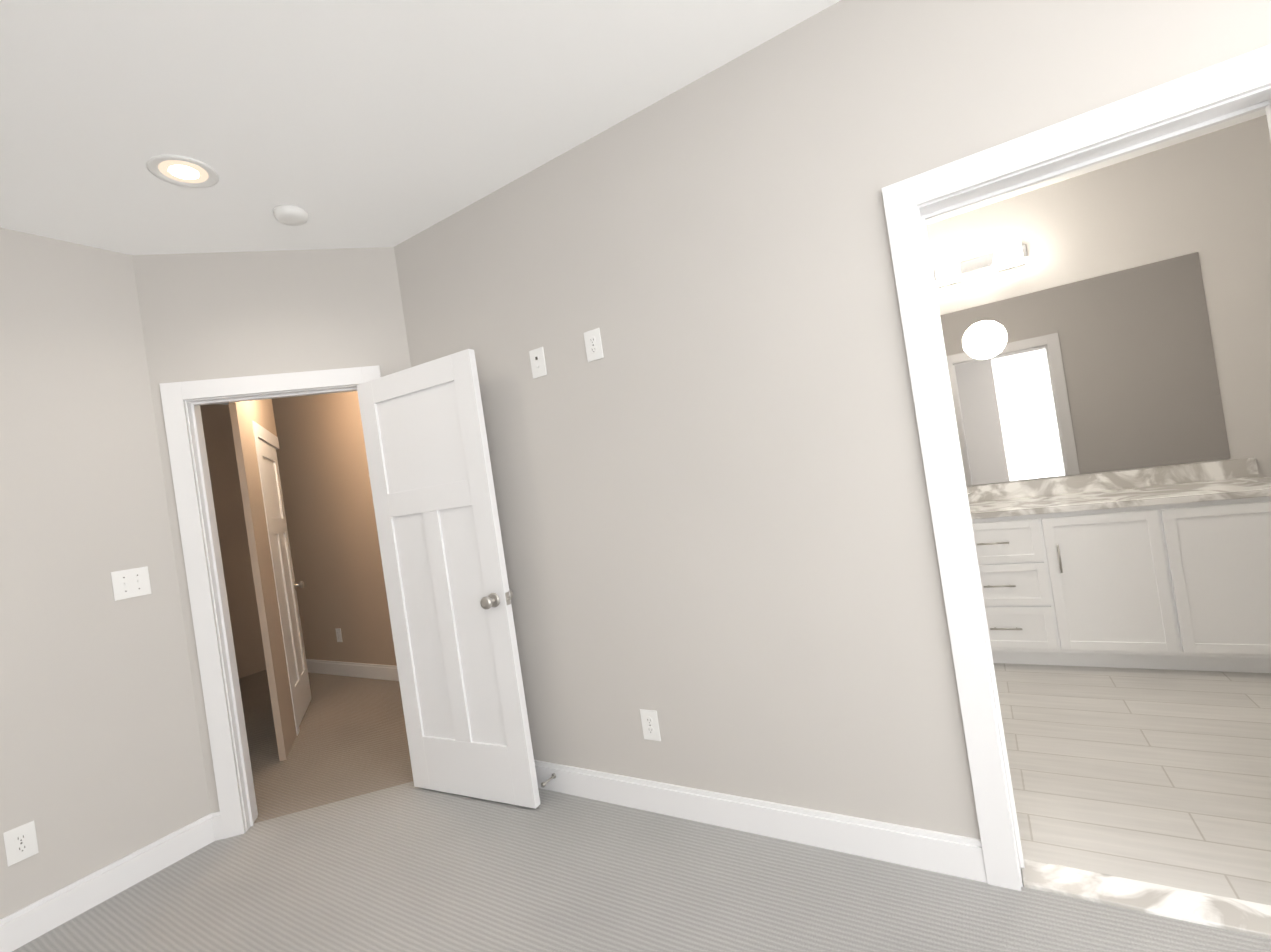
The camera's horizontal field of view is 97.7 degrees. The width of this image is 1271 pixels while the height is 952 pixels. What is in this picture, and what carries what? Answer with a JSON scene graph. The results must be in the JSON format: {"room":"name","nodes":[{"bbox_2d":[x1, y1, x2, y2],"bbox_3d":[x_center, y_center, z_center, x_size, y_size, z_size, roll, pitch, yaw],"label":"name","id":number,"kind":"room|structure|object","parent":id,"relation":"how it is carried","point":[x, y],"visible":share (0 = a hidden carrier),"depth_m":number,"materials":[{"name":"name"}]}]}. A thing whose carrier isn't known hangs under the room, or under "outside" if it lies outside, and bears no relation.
{"room":"empty bedroom","nodes":[
{"label":"empty bedroom","id":0,"kind":"room"},
{"bbox_2d":[0,228,210,918],"bbox_3d":[-2.951,0.436,1.354,0.120,2.744,3.070,-9,-1,31],"label":"wall","id":1,"kind":"structure","parent":0,"point":[101,760],"depth_m":2.32,"materials":[{"name":"beige paint"}]},
{"bbox_2d":[3,820,38,866],"bbox_3d":[-2.294,1.371,2.073,0.007,0.124,0.079,-9,-1,31],"label":"electrical outlet","id":2,"kind":"object","parent":1,"relation":"attached to","point":[20,842],"visible":1,"depth_m":2.07,"materials":[{"name":"white plastic"}]},
{"bbox_2d":[0,813,214,951],"bbox_3d":[-2.714,1.724,1.289,0.015,0.125,2.995,-9,-1,31],"label":"baseboard","id":3,"kind":"structure","parent":1,"relation":"attached to","point":[31,922],"depth_m":2.23,"materials":[{"name":"white paint"}]},
{"bbox_2d":[111,566,151,600],"bbox_3d":[-2.208,0.470,2.434,0.015,0.124,0.125,-9,-1,31],"label":"light switch","id":4,"kind":"object","parent":1,"relation":"attached to","point":[130,583],"visible":1,"depth_m":2.43,"materials":[{"name":"white plastic"}]},
{"bbox_2d":[200,404,265,678],"bbox_3d":[-4.448,0.688,5.014,0.100,2.744,1.970,-9,-1,31],"label":"wall","id":5,"kind":"structure","parent":0,"point":[234,543],"depth_m":5.57,"materials":[{"name":"paint"}]},
{"bbox_2d":[229,399,296,760],"bbox_3d":[-2.587,0.403,3.953,0.035,2.744,1.300,-8,-1,-24],"label":"wall","id":6,"kind":"structure","parent":0,"point":[243,414],"depth_m":3.47,"materials":[{"name":"paint"}]},
{"bbox_2d":[252,420,299,735],"bbox_3d":[-2.623,0.715,4.134,0.045,2.140,0.900,-8,-1,-24],"label":"door frame","id":7,"kind":"structure","parent":6,"relation":"attached to","point":[265,435],"depth_m":3.77,"materials":[{"name":"white paint"}]},
{"bbox_2d":[258,439,311,725],"bbox_3d":[-2.620,0.760,4.131,0.167,2.025,0.718,-8,-1,-24],"label":"hall door","id":8,"kind":"structure","parent":6,"relation":"in","point":[288,585],"depth_m":4.15,"materials":[{"name":"white paint"}]},
{"bbox_2d":[132,247,410,812],"bbox_3d":[-1.617,0.249,2.785,1.244,2.744,0.120,-8,0,-15],"label":"wall","id":9,"kind":"structure","parent":0,"point":[205,316],"depth_m":2.71,"materials":[{"name":"beige paint"}]},
{"bbox_2d":[212,811,223,840],"bbox_3d":[-1.408,1.542,2.709,1.132,0.125,0.015,-8,0,-15],"label":"baseboard","id":10,"kind":"structure","parent":9,"relation":"attached to","point":[217,826],"depth_m":2.56,"materials":[{"name":"white paint"}]},
{"bbox_2d":[159,365,380,838],"bbox_3d":[-1.623,0.561,2.769,0.950,2.130,0.158,-8,0,-15],"label":"door frame","id":11,"kind":"structure","parent":9,"relation":"attached to","point":[182,402],"depth_m":2.61,"materials":[{"name":"white paint"}]},
{"bbox_2d":[356,349,539,808],"bbox_3d":[-0.909,0.494,2.612,0.782,2.025,0.167,-9,-1,28],"label":"hall door","id":12,"kind":"structure","parent":9,"relation":"in","point":[449,592],"depth_m":2.58,"materials":[{"name":"white paint"}]},
{"bbox_2d":[239,669,412,822],"bbox_3d":[-2.162,1.776,3.840,4.900,0.100,2.050,-9,-1,31],"label":"floor","id":13,"kind":"structure","parent":0,"point":[351,740],"depth_m":3.47,"materials":[{"name":"beige carpet"}]},
{"bbox_2d":[272,391,396,665],"bbox_3d":[-1.943,0.312,4.566,4.900,2.744,0.120,-9,-1,31],"label":"wall","id":14,"kind":"structure","parent":0,"point":[329,512],"depth_m":4.96,"materials":[{"name":"paint"}]},
{"bbox_2d":[335,628,342,641],"bbox_3d":[-2.687,1.442,5.028,0.079,0.124,0.007,-9,-1,31],"label":"outlet","id":15,"kind":"object","parent":14,"relation":"attached to","point":[338,635],"visible":1,"depth_m":5.02,"materials":[{"name":"white plastic"}]},
{"bbox_2d":[306,659,398,680],"bbox_3d":[-1.743,1.606,4.472,4.800,0.125,0.015,-9,-1,31],"label":"baseboard","id":16,"kind":"structure","parent":14,"relation":"attached to","point":[372,671],"depth_m":4.92,"materials":[{"name":"white paint"}]},
{"bbox_2d":[0,0,1265,404],"bbox_3d":[-1.517,-1.207,2.239,8.420,0.100,6.520,-9,-1,31],"label":"ceiling","id":17,"kind":"structure","parent":0,"point":[344,124],"depth_m":1.85,"materials":[{"name":"paint"}]},
{"bbox_2d":[146,155,218,187],"bbox_3d":[-1.681,-1.130,2.067,0.212,0.007,0.212,-9,-1,31],"label":"recessed light","id":18,"kind":"object","parent":17,"relation":"in","point":[178,170],"visible":1,"depth_m":2.06,"materials":[{"name":"white plastic"}]},
{"bbox_2d":[273,205,307,225],"bbox_3d":[-1.510,-1.138,2.436,0.132,0.036,0.132,-9,-1,31],"label":"smoke detector","id":19,"kind":"object","parent":17,"relation":"attached to","point":[291,215],"visible":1,"depth_m":2.40,"materials":[{"name":"white plastic"}]},
{"bbox_2d":[12,781,1270,951],"bbox_3d":[-1.751,1.694,1.127,8.420,0.100,3.976,-9,-1,31],"label":"floor carpet","id":20,"kind":"object","parent":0,"point":[408,867],"visible":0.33,"depth_m":1.92,"materials":[{"name":"grey carpet"}]},
{"bbox_2d":[394,0,1270,838],"bbox_3d":[0.779,-0.114,1.825,4.390,2.744,0.120,-9,-1,31],"label":"wall","id":21,"kind":"structure","parent":0,"point":[714,516],"depth_m":1.97,"materials":[{"name":"beige paint"}]},
{"bbox_2d":[529,347,546,378],"bbox_3d":[-0.431,-0.497,2.440,0.079,0.124,0.012,-9,-1,31],"label":"outlet","id":22,"kind":"object","parent":21,"relation":"attached to","point":[537,360],"visible":1,"depth_m":2.44,"materials":[{"name":"white plastic"}]},
{"bbox_2d":[541,773,555,787],"bbox_3d":[-0.394,1.377,2.511,0.024,0.023,0.082,-9,-1,31],"label":"door stop","id":23,"kind":"object","parent":21,"relation":"attached to","point":[543,784],"visible":1,"depth_m":2.50,"materials":[{"name":"grey metal"}]},
{"bbox_2d":[584,328,603,361],"bbox_3d":[-0.174,-0.539,2.286,0.079,0.124,0.007,-9,-1,31],"label":"electrical outlet","id":24,"kind":"object","parent":21,"relation":"attached to","point":[593,345],"visible":1,"depth_m":2.28,"materials":[{"name":"white plastic"}]},
{"bbox_2d":[640,709,660,740],"bbox_3d":[0.060,1.020,2.272,0.079,0.124,0.007,-9,-1,31],"label":"electrical outlet","id":25,"kind":"object","parent":21,"relation":"attached to","point":[650,724],"visible":1,"depth_m":2.27,"materials":[{"name":"white plastic"}]},
{"bbox_2d":[534,760,986,882],"bbox_3d":[0.909,1.190,1.773,4.184,0.125,0.015,-9,-1,31],"label":"baseboard","id":26,"kind":"structure","parent":21,"relation":"attached to","point":[944,853],"depth_m":1.99,"materials":[{"name":"white paint"}]},
{"bbox_2d":[881,44,1270,890],"bbox_3d":[1.343,0.110,1.505,0.942,2.130,0.158,-9,-1,31],"label":"door frame","id":27,"kind":"structure","parent":21,"relation":"attached to","point":[1233,88],"depth_m":1.65,"materials":[{"name":"white paint"}]},
{"bbox_2d":[1021,859,1270,938],"bbox_3d":[1.500,1.168,1.497,0.758,0.031,0.116,-9,-1,31],"label":"threshold","id":28,"kind":"structure","parent":21,"relation":"attached to","point":[1233,914],"depth_m":1.53,"materials":[{"name":"stone"}]},
{"bbox_2d":[926,115,1270,486],"bbox_3d":[2.371,-0.336,3.569,3.600,2.744,0.120,-9,-1,31],"label":"wall","id":29,"kind":"structure","parent":0,"point":[1207,197],"depth_m":3.04,"materials":[{"name":"beige paint"}]},
{"bbox_2d":[933,241,1026,291],"bbox_3d":[1.859,-1.255,3.621,1.160,0.157,0.187,-9,-1,31],"label":"sconce","id":30,"kind":"object","parent":29,"relation":"attached to","point":[1007,259],"visible":0.54,"depth_m":3.44,"materials":[{"name":"silver metal"}]},
{"bbox_2d":[940,252,1229,485],"bbox_3d":[2.368,-0.539,3.480,1.820,1.135,0.005,-9,-1,31],"label":"bathroom mirror","id":31,"kind":"object","parent":29,"relation":"attached to","point":[1114,371],"visible":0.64,"depth_m":3.28,"materials":[{"name":"clear glass"}]},
{"bbox_2d":[967,457,1258,500],"bbox_3d":[2.476,0.077,3.455,1.950,0.100,0.020,-9,-1,31],"label":"backsplash","id":32,"kind":"structure","parent":29,"relation":"attached to","point":[1246,467],"depth_m":3.23,"materials":[{"name":"beige stone"}]},
{"bbox_2d":[993,663,1270,904],"bbox_3d":[2.025,1.144,2.631,3.600,0.104,2.544,-9,-1,31],"label":"floor","id":33,"kind":"structure","parent":0,"point":[1160,776],"depth_m":2.08,"materials":[{"name":"beige tile"}]},
{"bbox_2d":[971,493,1270,672],"bbox_3d":[2.403,0.606,3.203,1.910,0.855,0.600,-9,-1,31],"label":"bathroom vanity","id":34,"kind":"object","parent":33,"relation":"on","point":[1168,567],"depth_m":2.82,"materials":[{"name":"white wood"}]},
{"bbox_2d":[969,477,1270,516],"bbox_3d":[2.344,0.163,3.216,1.950,0.035,0.578,-9,-1,31],"label":"countertop","id":35,"kind":"structure","parent":34,"relation":"on","point":[1230,486],"depth_m":2.96,"materials":[{"name":"beige stone"}]}
]}

